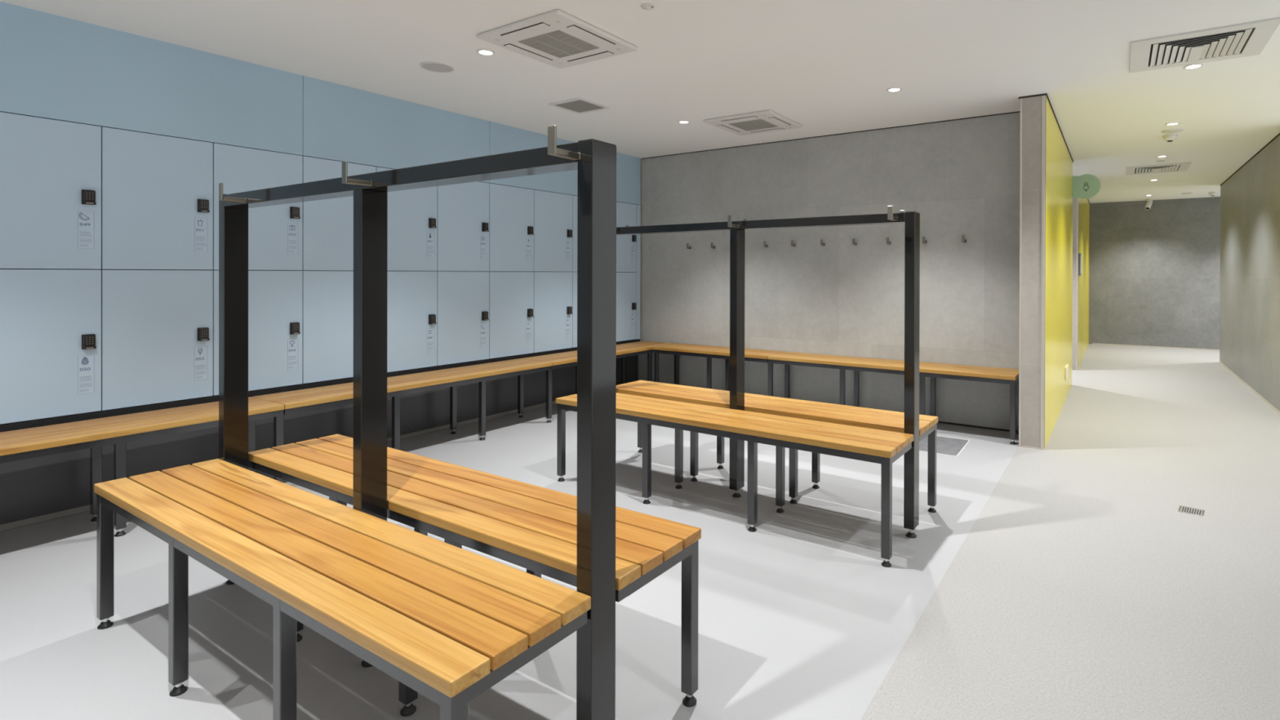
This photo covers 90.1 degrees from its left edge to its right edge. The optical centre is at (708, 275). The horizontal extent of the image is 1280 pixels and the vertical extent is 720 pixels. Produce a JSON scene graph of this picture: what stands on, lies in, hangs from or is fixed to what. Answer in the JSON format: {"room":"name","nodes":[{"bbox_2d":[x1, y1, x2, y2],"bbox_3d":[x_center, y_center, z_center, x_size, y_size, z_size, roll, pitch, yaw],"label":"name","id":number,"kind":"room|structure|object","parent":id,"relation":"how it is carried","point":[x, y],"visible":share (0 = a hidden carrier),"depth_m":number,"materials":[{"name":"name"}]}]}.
{"room":"changing room","nodes":[
{"label":"changing room","id":0,"kind":"room"},
{"bbox_2d":[0,268,479,271],"bbox_3d":[-3.333,-0.039,3.873,0.100,2.438,8.100,0,0,33],"label":"wall","id":1,"kind":"structure","parent":0,"point":[0,268],"depth_m":4.31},
{"bbox_2d":[0,1,302,155],"bbox_3d":[-3.158,-1.006,3.542,0.546,0.501,1.407,0,0,33],"label":"wall panel","id":2,"kind":"object","parent":1,"relation":"attached to","point":[54,67],"depth_m":3.31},
{"bbox_2d":[302,75,489,182],"bbox_3d":[-2.395,-1.008,4.727,0.546,0.501,1.407,0,0,33],"label":"wall panel","id":3,"kind":"object","parent":1,"relation":"attached to","point":[341,123],"depth_m":4.41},
{"bbox_2d":[488,121,577,195],"bbox_3d":[-1.631,-1.009,5.912,0.546,0.501,1.407,0,0,33],"label":"wall panel","id":4,"kind":"object","parent":1,"relation":"attached to","point":[504,139],"depth_m":5.51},
{"bbox_2d":[0,355,638,524],"bbox_3d":[-3.124,0.942,3.637,0.516,0.420,7.928,0,0,33],"label":"wall","id":5,"kind":"structure","parent":0,"point":[37,486],"depth_m":3.61,"materials":[{"name":"grey"}]},
{"bbox_2d":[0,400,557,531],"bbox_3d":[-3.123,1.165,3.636,0.520,0.032,7.928,0,0,33],"label":"baseboard","id":6,"kind":"structure","parent":5,"relation":"attached to","point":[49,517],"depth_m":3.17,"materials":[{"name":"grey"}]},
{"bbox_2d":[0,338,639,432],"bbox_3d":[-3.111,0.707,3.626,0.547,0.049,7.923,0,0,33],"label":"trim","id":7,"kind":"structure","parent":5,"relation":"on","point":[125,411],"depth_m":3.57,"materials":[{"name":"black"}]},
{"bbox_2d":[0,269,101,424],"bbox_3d":[-3.393,0.325,3.136,0.548,0.710,0.466,0,0,33],"label":"locker","id":8,"kind":"object","parent":7,"relation":"on","point":[51,319],"visible":1,"depth_m":3.04,"materials":[{"name":"grey"}]},
{"bbox_2d":[0,111,101,269],"bbox_3d":[-3.392,-0.392,3.134,0.548,0.718,0.466,0,0,33],"label":"locker","id":9,"kind":"object","parent":8,"relation":"on","point":[51,169],"visible":1,"depth_m":3.04,"materials":[{"name":"grey"}]},
{"bbox_2d":[80,231,91,246],"bbox_3d":[-3.089,-0.181,3.150,0.001,0.072,0.046,0,0,33],"label":"print","id":10,"kind":"object","parent":9,"relation":"attached to","point":[85,237],"depth_m":3.15,"materials":[{"name":"white paper"}]},
{"bbox_2d":[80,376,92,391],"bbox_3d":[-3.091,0.536,3.152,0.001,0.072,0.046,0,0,33],"label":"print","id":11,"kind":"object","parent":8,"relation":"attached to","point":[86,382],"depth_m":3.15,"materials":[{"name":"white paper"}]},
{"bbox_2d":[101,270,213,410],"bbox_3d":[-3.139,0.325,3.531,0.548,0.710,0.466,0,0,33],"label":"locker","id":12,"kind":"object","parent":7,"relation":"on","point":[157,326],"visible":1,"depth_m":3.38,"materials":[{"name":"grey"}]},
{"bbox_2d":[101,126,213,270],"bbox_3d":[-3.137,-0.393,3.529,0.548,0.718,0.466,0,0,33],"label":"locker","id":13,"kind":"object","parent":12,"relation":"on","point":[157,190],"visible":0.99,"depth_m":3.38,"materials":[{"name":"grey"}]},
{"bbox_2d":[195,236,206,249],"bbox_3d":[-2.834,-0.182,3.546,0.001,0.072,0.049,0,0,33],"label":"print","id":14,"kind":"object","parent":13,"relation":"attached to","point":[201,242],"depth_m":3.55,"materials":[{"name":"white paper"}]},
{"bbox_2d":[195,364,205,378],"bbox_3d":[-2.836,0.536,3.547,0.001,0.072,0.047,0,0,33],"label":"print","id":15,"kind":"object","parent":12,"relation":"attached to","point":[200,369],"depth_m":3.55,"materials":[{"name":"white paper"}]},
{"bbox_2d":[213,270,302,395],"bbox_3d":[-2.885,0.324,3.926,0.548,0.710,0.466,0,0,33],"label":"locker","id":16,"kind":"object","parent":7,"relation":"on","point":[275,298],"visible":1,"depth_m":3.84,"materials":[{"name":"grey"}]},
{"bbox_2d":[188,142,302,270],"bbox_3d":[-2.883,-0.393,3.924,0.548,0.718,0.466,0,0,33],"label":"locker","id":17,"kind":"object","parent":16,"relation":"on","point":[275,233],"visible":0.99,"depth_m":3.81,"materials":[{"name":"grey"}]},
{"bbox_2d":[302,271,353,383],"bbox_3d":[-2.630,0.324,4.321,0.548,0.710,0.466,0,0,33],"label":"locker","id":18,"kind":"object","parent":7,"relation":"on","point":[327,304],"visible":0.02,"depth_m":4.11,"materials":[{"name":"grey"}]},
{"bbox_2d":[302,155,376,271],"bbox_3d":[-2.628,-0.394,4.319,0.548,0.718,0.466,0,0,33],"label":"locker","id":19,"kind":"object","parent":18,"relation":"on","point":[327,224],"visible":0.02,"depth_m":4.11,"materials":[{"name":"grey"}]},
{"bbox_2d":[386,271,437,372],"bbox_3d":[-2.376,0.323,4.716,0.548,0.710,0.466,0,0,33],"label":"locker","id":20,"kind":"object","parent":7,"relation":"on","point":[411,295],"visible":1,"depth_m":4.61,"materials":[{"name":"grey"}]},
{"bbox_2d":[376,166,437,271],"bbox_3d":[-2.374,-0.394,4.714,0.548,0.718,0.466,0,0,33],"label":"locker","id":21,"kind":"object","parent":20,"relation":"on","point":[412,214],"visible":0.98,"depth_m":4.61,"materials":[{"name":"grey"}]},
{"bbox_2d":[436,271,488,365],"bbox_3d":[-2.121,0.323,5.111,0.548,0.710,0.466,0,0,33],"label":"locker","id":22,"kind":"object","parent":7,"relation":"on","point":[463,297],"visible":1,"depth_m":4.97,"materials":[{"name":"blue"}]},
{"bbox_2d":[437,181,488,271],"bbox_3d":[-2.119,-0.395,5.109,0.548,0.718,0.466,0,0,33],"label":"locker","id":23,"kind":"object","parent":22,"relation":"on","point":[463,209],"visible":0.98,"depth_m":4.97,"materials":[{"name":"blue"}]},
{"bbox_2d":[488,271,533,358],"bbox_3d":[-1.867,0.322,5.506,0.548,0.710,0.466,0,0,33],"label":"locker","id":24,"kind":"object","parent":7,"relation":"on","point":[511,294],"visible":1,"depth_m":5.36,"materials":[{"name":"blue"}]},
{"bbox_2d":[480,183,533,271],"bbox_3d":[-1.865,-0.395,5.504,0.548,0.718,0.466,0,0,33],"label":"locker","id":25,"kind":"object","parent":24,"relation":"on","point":[511,209],"visible":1,"depth_m":5.36,"materials":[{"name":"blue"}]},
{"bbox_2d":[533,271,572,352],"bbox_3d":[-1.612,0.322,5.901,0.548,0.710,0.466,0,0,33],"label":"locker","id":26,"kind":"object","parent":7,"relation":"on","point":[553,291],"visible":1,"depth_m":5.75,"materials":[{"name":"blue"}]},
{"bbox_2d":[533,189,573,271],"bbox_3d":[-1.610,-0.396,5.899,0.548,0.718,0.466,0,0,33],"label":"locker","id":27,"kind":"object","parent":26,"relation":"on","point":[553,211],"visible":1,"depth_m":5.75,"materials":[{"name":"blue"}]},
{"bbox_2d":[572,271,577,347],"bbox_3d":[-1.358,0.321,6.296,0.548,0.710,0.466,0,0,33],"label":"locker","id":28,"kind":"object","parent":7,"relation":"on","point":[574,273],"visible":0.02,"depth_m":5.99,"materials":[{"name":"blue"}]},
{"bbox_2d":[572,195,577,271],"bbox_3d":[-1.356,-0.396,6.294,0.548,0.718,0.466,0,0,33],"label":"locker","id":29,"kind":"object","parent":28,"relation":"on","point":[574,197],"visible":0.02,"depth_m":5.98,"materials":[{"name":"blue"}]},
{"bbox_2d":[616,272,636,342],"bbox_3d":[-1.103,0.321,6.691,0.548,0.710,0.466,0,0,33],"label":"locker","id":30,"kind":"object","parent":7,"relation":"on","point":[626,308],"visible":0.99,"depth_m":6.61,"materials":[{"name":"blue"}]},
{"bbox_2d":[616,201,636,271],"bbox_3d":[-1.101,-0.397,6.689,0.548,0.718,0.466,0,0,33],"label":"locker","id":31,"kind":"object","parent":30,"relation":"on","point":[626,213],"visible":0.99,"depth_m":6.61,"materials":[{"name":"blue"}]},
{"bbox_2d":[0,343,1279,719],"bbox_3d":[1.850,1.250,4.957,7.450,0.120,15.536,0,0,33],"label":"floor","id":32,"kind":"structure","parent":0,"point":[801,616],"depth_m":2.37,"materials":[{"name":"grey plastic"}]},
{"bbox_2d":[0,396,284,537],"bbox_3d":[-2.999,0.943,2.735,0.400,0.483,1.958,0,0,32],"label":"slatted bench","id":33,"kind":"object","parent":32,"relation":"on","point":[93,434],"visible":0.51,"depth_m":2.98,"materials":[{"name":"brown wood"}]},
{"bbox_2d":[93,124,701,719],"bbox_3d":[-1.047,0.433,1.962,1.928,1.518,0.801,0,0,32],"label":"bench","id":34,"kind":"object","parent":32,"relation":"on","point":[448,622],"visible":1,"depth_m":1.68,"materials":[{"name":"brown wood"}]},
{"bbox_2d":[252,358,552,449],"bbox_3d":[-1.951,0.941,4.397,0.400,0.483,1.966,0,0,32],"label":"slatted bench","id":35,"kind":"object","parent":32,"relation":"on","point":[294,402],"visible":0.73,"depth_m":4.37,"materials":[{"name":"brown wood"}]},
{"bbox_2d":[519,341,674,394],"bbox_3d":[-0.974,0.939,5.946,0.400,0.483,1.697,0,0,32],"label":"slatted bench","id":36,"kind":"object","parent":32,"relation":"on","point":[566,359],"visible":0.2,"depth_m":5.97,"materials":[{"name":"brown wood"}]},
{"bbox_2d":[653,342,786,391],"bbox_3d":[0.087,0.941,6.055,1.267,0.483,0.394,0,0,33],"label":"slatted bench","id":37,"kind":"object","parent":32,"relation":"on","point":[708,352],"visible":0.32,"depth_m":6.05,"materials":[{"name":"brown wood"}]},
{"bbox_2d":[555,205,937,567],"bbox_3d":[0.142,0.437,3.443,1.956,1.507,0.764,0,0,34],"label":"bench","id":38,"kind":"object","parent":32,"relation":"on","point":[877,436],"visible":0.88,"depth_m":3.19,"materials":[{"name":"brown wood"}]},
{"bbox_2d":[767,351,1018,444],"bbox_3d":[1.444,0.947,5.171,1.968,0.483,0.394,0,0,33],"label":"slatted bench","id":39,"kind":"object","parent":32,"relation":"on","point":[1010,376],"visible":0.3,"depth_m":5.07,"materials":[{"name":"brown wood"}]},
{"bbox_2d":[860,446,1018,719],"bbox_3d":[0.135,1.201,1.283,0.002,0.010,7.500,0,0,33],"label":"trim","id":40,"kind":"structure","parent":32,"relation":"on","point":[1018,446],"depth_m":2.26,"materials":[{"name":"grey plastic"}]},
{"bbox_2d":[919,435,970,456],"bbox_3d":[1.553,1.189,4.514,0.496,0.003,0.486,0,0,32],"label":"floor hatch","id":41,"kind":"object","parent":32,"relation":"on","point":[947,446],"visible":0.45,"depth_m":4.45,"materials":[{"name":"grey metal"}]},
{"bbox_2d":[1177,505,1204,516],"bbox_3d":[2.453,1.195,3.224,0.104,0.003,0.104,0,0,41],"label":"floor drain","id":42,"kind":"object","parent":32,"relation":"on","point":[1193,511],"visible":1,"depth_m":3.22,"materials":[{"name":"silver metal"}]},
{"bbox_2d":[0,0,1279,203],"bbox_3d":[1.815,-1.308,4.977,7.550,0.120,15.736,0,0,33],"label":"ceiling","id":43,"kind":"structure","parent":0,"point":[826,67],"depth_m":3.77,"materials":[{"name":"white paint"}]},
{"bbox_2d":[419,61,454,72],"bbox_3d":[-1.628,-1.250,3.810,0.192,0.007,0.192,0,0,33],"label":"ceiling speaker","id":44,"kind":"object","parent":43,"relation":"attached to","point":[437,67],"visible":1,"depth_m":3.81,"materials":[{"name":"white plastic"}]},
{"bbox_2d":[476,48,494,55],"bbox_3d":[-1.247,-1.249,3.551,0.098,0.006,0.098,0,0,33],"label":"recessed light","id":45,"kind":"object","parent":43,"relation":"in","point":[482,51],"visible":1,"depth_m":3.55,"materials":[{"name":"white ceramic"}]},
{"bbox_2d":[476,8,637,68],"bbox_3d":[-0.793,-1.236,3.376,0.594,0.028,0.594,0,0,33],"label":"air conditioner","id":46,"kind":"object","parent":43,"relation":"attached to","point":[557,38],"depth_m":3.31,"materials":[{"name":"white plastic"}]},
{"bbox_2d":[518,30,599,57],"bbox_3d":[-0.794,-1.227,3.376,0.298,0.004,0.298,0,0,33],"label":"ceiling vent","id":47,"kind":"object","parent":46,"relation":"in","point":[554,43],"depth_m":3.36,"materials":[{"name":"grey plastic"}]},
{"bbox_2d":[548,97,610,114],"bbox_3d":[-0.950,-1.250,4.679,0.318,0.008,0.318,0,0,33],"label":"ceiling vent","id":48,"kind":"object","parent":43,"relation":"in","point":[579,105],"visible":1,"depth_m":4.66,"materials":[{"name":"white metal"}]},
{"bbox_2d":[640,2,654,9],"bbox_3d":[-0.281,-1.240,2.934,0.066,0.014,0.066,0,0,33],"label":"ceiling sensor","id":49,"kind":"object","parent":43,"relation":"attached to","point":[646,6],"visible":1,"depth_m":2.92,"materials":[{"name":"white plastic"}]},
{"bbox_2d":[677,120,689,124],"bbox_3d":[-0.202,-1.251,5.173,0.098,0.006,0.098,0,0,33],"label":"recessed light","id":50,"kind":"object","parent":43,"relation":"in","point":[682,122],"visible":1,"depth_m":5.16,"materials":[{"name":"white"}]},
{"bbox_2d":[703,110,802,135],"bbox_3d":[0.369,-1.239,5.190,0.600,0.028,0.600,0,0,33],"label":"air conditioner","id":51,"kind":"object","parent":43,"relation":"attached to","point":[765,121],"depth_m":5.12,"materials":[{"name":"white plastic"}]},
{"bbox_2d":[729,119,777,131],"bbox_3d":[0.369,-1.229,5.190,0.298,0.004,0.298,0,0,33],"label":"ceiling vent","id":52,"kind":"object","parent":51,"relation":"in","point":[753,124],"depth_m":5.18,"materials":[{"name":"grey plastic"}]},
{"bbox_2d":[886,87,902,92],"bbox_3d":[1.243,-1.244,4.250,0.098,0.006,0.098,0,0,33],"label":"recessed light","id":53,"kind":"object","parent":43,"relation":"in","point":[891,89],"visible":1,"depth_m":4.24,"materials":[{"name":"white"}]},
{"bbox_2d":[1144,198,1153,209],"bbox_3d":[7.184,-1.159,10.356,0.114,0.182,0.150,0,0,33],"label":"security camera","id":54,"kind":"object","parent":43,"relation":"attached to","point":[1148,204],"visible":1,"depth_m":10.33,"materials":[{"name":"white plastic"}]},
{"bbox_2d":[1125,161,1191,175],"bbox_3d":[5.220,-1.241,7.395,0.600,0.010,0.659,0,0,33],"label":"ceiling vent","id":55,"kind":"object","parent":43,"relation":"in","point":[1182,166],"visible":1,"depth_m":7.36,"materials":[{"name":"grey metal"}]},
{"bbox_2d":[1156,155,1167,157],"bbox_3d":[4.729,-1.242,6.619,0.098,0.006,0.098,0,0,33],"label":"recessed light","id":56,"kind":"object","parent":43,"relation":"in","point":[1162,156],"visible":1,"depth_m":6.60,"materials":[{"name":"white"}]},
{"bbox_2d":[1162,133,1177,142],"bbox_3d":[4.083,-1.215,5.619,0.108,0.058,0.108,0,0,33],"label":"smoke detector","id":57,"kind":"object","parent":43,"relation":"attached to","point":[1169,137],"visible":1,"depth_m":5.59,"materials":[{"name":"white plastic"}]},
{"bbox_2d":[1160,128,1184,133],"bbox_3d":[3.978,-1.239,5.444,0.162,0.010,0.162,0,0,33],"label":"ceiling speaker","id":58,"kind":"object","parent":43,"relation":"attached to","point":[1176,130],"visible":1,"depth_m":5.42,"materials":[{"name":"white plastic"}]},
{"bbox_2d":[1164,122,1180,125],"bbox_3d":[3.794,-1.241,5.190,0.098,0.006,0.098,0,0,33],"label":"recessed light","id":59,"kind":"object","parent":43,"relation":"in","point":[1169,123],"visible":1,"depth_m":5.18,"materials":[{"name":"white"}]},
{"bbox_2d":[1182,62,1204,69],"bbox_3d":[2.872,-1.239,3.759,0.098,0.006,0.098,0,0,33],"label":"recessed light","id":60,"kind":"object","parent":43,"relation":"in","point":[1195,65],"visible":1,"depth_m":3.75,"materials":[{"name":"white"}]},
{"bbox_2d":[1129,17,1279,72],"bbox_3d":[2.657,-1.236,3.453,0.606,0.010,0.594,0,0,33],"label":"ceiling vent","id":61,"kind":"object","parent":43,"relation":"in","point":[1250,38],"visible":1,"depth_m":3.42,"materials":[{"name":"white metal"}]},
{"bbox_2d":[1208,191,1217,195],"bbox_3d":[7.530,-1.218,9.481,0.108,0.058,0.108,0,0,33],"label":"smoke detector","id":62,"kind":"object","parent":43,"relation":"attached to","point":[1211,193],"visible":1,"depth_m":9.45,"materials":[{"name":"white plastic"}]},
{"bbox_2d":[637,112,1020,431],"bbox_3d":[0.674,-0.035,5.986,4.350,2.438,0.121,0,0,33],"label":"wall","id":63,"kind":"structure","parent":0,"point":[840,297],"depth_m":5.56,"materials":[{"name":"concrete"}]},
{"bbox_2d":[616,204,640,339],"bbox_3d":[-0.979,-0.039,6.931,0.546,1.433,0.064,0,0,33],"label":"trim","id":64,"kind":"structure","parent":63,"relation":"attached to","point":[638,206],"depth_m":6.78,"materials":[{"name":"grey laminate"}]},
{"bbox_2d":[616,152,640,204],"bbox_3d":[-1.104,-1.010,6.730,0.546,0.501,0.535,0,0,33],"label":"wall panel","id":65,"kind":"object","parent":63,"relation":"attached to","point":[628,166],"depth_m":6.63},
{"bbox_2d":[763,240,768,247],"bbox_3d":[0.536,-0.295,5.974,0.026,0.058,0.050,0,0,33],"label":"wall hook","id":66,"kind":"object","parent":63,"relation":"attached to","point":[765,245],"visible":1,"depth_m":5.96,"materials":[{"name":"silver metal"}]},
{"bbox_2d":[791,240,795,246],"bbox_3d":[0.776,-0.294,5.817,0.026,0.058,0.050,0,0,33],"label":"wall hook","id":67,"kind":"object","parent":63,"relation":"attached to","point":[792,241],"visible":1,"depth_m":5.80,"materials":[{"name":"silver metal"}]},
{"bbox_2d":[820,239,825,245],"bbox_3d":[1.018,-0.293,5.660,0.026,0.058,0.050,0,0,33],"label":"wall hook","id":68,"kind":"object","parent":63,"relation":"attached to","point":[821,240],"visible":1,"depth_m":5.64,"materials":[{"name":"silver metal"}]},
{"bbox_2d":[641,111,1020,159],"bbox_3d":[0.831,-1.249,5.809,3.704,0.008,0.004,0,0,33],"label":"trim","id":69,"kind":"structure","parent":63,"relation":"attached to","point":[1018,111],"depth_m":5.55,"materials":[{"name":"grey metal"}]},
{"bbox_2d":[852,238,857,245],"bbox_3d":[1.265,-0.292,5.498,0.026,0.058,0.050,0,0,33],"label":"wall hook","id":70,"kind":"object","parent":63,"relation":"attached to","point":[854,243],"visible":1,"depth_m":5.48,"materials":[{"name":"silver metal"}]},
{"bbox_2d":[886,237,890,244],"bbox_3d":[1.513,-0.291,5.337,0.026,0.058,0.050,0,0,33],"label":"wall hook","id":71,"kind":"object","parent":63,"relation":"attached to","point":[888,242],"visible":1,"depth_m":5.32,"materials":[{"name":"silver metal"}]},
{"bbox_2d":[922,236,926,244],"bbox_3d":[1.760,-0.290,5.176,0.026,0.058,0.050,0,0,33],"label":"wall hook","id":72,"kind":"object","parent":63,"relation":"attached to","point":[924,242],"visible":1,"depth_m":5.16,"materials":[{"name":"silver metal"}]},
{"bbox_2d":[961,235,966,243],"bbox_3d":[2.015,-0.289,5.010,0.026,0.058,0.050,0,0,33],"label":"wall hook","id":73,"kind":"object","parent":63,"relation":"attached to","point":[963,240],"visible":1,"depth_m":4.99,"materials":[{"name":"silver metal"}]},
{"bbox_2d":[937,421,1017,432],"bbox_3d":[0.833,1.179,5.806,3.729,0.012,0.013,0,0,33],"label":"baseboard","id":74,"kind":"structure","parent":63,"relation":"attached to","point":[942,422],"depth_m":4.98,"materials":[{"name":"grey"}]},
{"bbox_2d":[1021,94,1089,448],"bbox_3d":[4.381,-0.031,7.755,0.205,2.438,7.988,0,0,33],"label":"wall","id":75,"kind":"structure","parent":0,"point":[1058,277],"depth_m":4.61,"materials":[{"name":"paint"}]},
{"bbox_2d":[1018,98,1022,445],"bbox_3d":[2.175,-0.021,4.426,0.013,2.426,0.008,0,0,33],"label":"trim","id":76,"kind":"structure","parent":75,"relation":"attached to","point":[1020,126],"depth_m":4.42,"materials":[{"name":"beige metal"}]},
{"bbox_2d":[1018,445,1044,449],"bbox_3d":[2.232,1.189,4.387,0.160,0.008,0.007,0,0,33],"label":"baseboard","id":77,"kind":"object","parent":75,"relation":"attached to","point":[1019,446],"visible":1,"depth_m":4.38,"materials":[{"name":"beige"}]},
{"bbox_2d":[1017,93,1046,98],"bbox_3d":[2.236,-1.240,4.383,0.176,0.011,0.007,0,0,33],"label":"trim","id":78,"kind":"structure","parent":75,"relation":"attached to","point":[1045,94],"depth_m":4.38,"materials":[{"name":"grey metal"}]},
{"bbox_2d":[1040,95,1044,448],"bbox_3d":[2.291,-0.020,4.351,0.020,2.426,0.008,0,0,33],"label":"trim","id":79,"kind":"structure","parent":75,"relation":"attached to","point":[1042,263],"depth_m":4.35,"materials":[{"name":"beige"}]},
{"bbox_2d":[1046,93,1073,162],"bbox_3d":[3.139,-1.240,5.627,0.005,0.014,3.068,0,0,33],"label":"trim","id":80,"kind":"structure","parent":75,"relation":"attached to","point":[1046,94],"depth_m":5.18,"materials":[{"name":"grey metal"}]},
{"bbox_2d":[1065,364,1068,379],"bbox_3d":[3.381,0.906,6.006,0.015,0.132,0.353,0,0,33],"label":"wall socket","id":81,"kind":"object","parent":75,"relation":"attached to","point":[1067,365],"visible":1,"depth_m":5.95,"materials":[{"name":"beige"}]},
{"bbox_2d":[1075,196,1078,369],"bbox_3d":[4.634,-0.025,7.983,0.016,2.426,0.008,0,0,33],"label":"trim","id":82,"kind":"structure","parent":75,"relation":"attached to","point":[1077,197],"depth_m":7.98,"materials":[{"name":"beige"}]},
{"bbox_2d":[1078,253,1081,275],"bbox_3d":[4.752,-0.142,8.120,0.020,0.280,0.280,0,0,33],"label":"wall plate","id":83,"kind":"object","parent":75,"relation":"attached to","point":[1079,254],"visible":1,"depth_m":8.01,"materials":[{"name":"silver metal"}]},
{"bbox_2d":[1072,173,1100,199],"bbox_3d":[4.066,-0.960,6.832,0.258,0.264,0.024,0,0,33],"label":"sign","id":84,"kind":"object","parent":75,"relation":"attached to","point":[1085,186],"visible":1,"depth_m":6.83,"materials":[{"name":"green plastic"}]},
{"bbox_2d":[1088,196,1220,349],"bbox_3d":[7.724,-0.030,10.346,3.500,2.438,0.120,0,0,33],"label":"wall","id":85,"kind":"structure","parent":0,"point":[1154,273],"depth_m":10.49,"materials":[{"name":"concrete"}]},
{"bbox_2d":[1092,342,1219,351],"bbox_3d":[7.896,1.180,10.161,3.000,0.020,0.007,0,0,33],"label":"baseboard","id":86,"kind":"structure","parent":85,"relation":"attached to","point":[1092,343],"depth_m":10.48,"materials":[{"name":"beige"}]},
{"bbox_2d":[1219,134,1279,411],"bbox_3d":[5.941,-0.024,6.906,0.140,2.438,4.247,0,0,33],"label":"wall","id":87,"kind":"structure","parent":0,"point":[1250,287],"depth_m":6.56,"materials":[{"name":"concrete"}]},
{"bbox_2d":[1218,360,1279,414],"bbox_3d":[5.877,1.185,6.949,0.007,0.020,4.247,0,0,33],"label":"baseboard","id":88,"kind":"structure","parent":87,"relation":"attached to","point":[1220,362],"depth_m":6.56,"materials":[{"name":"beige"}]},
{"bbox_2d":[1220,133,1279,186],"bbox_3d":[5.884,-1.236,6.941,0.005,0.014,4.247,0,0,33],"label":"trim","id":89,"kind":"structure","parent":87,"relation":"attached to","point":[1277,135],"depth_m":6.58,"materials":[{"name":"grey metal"}]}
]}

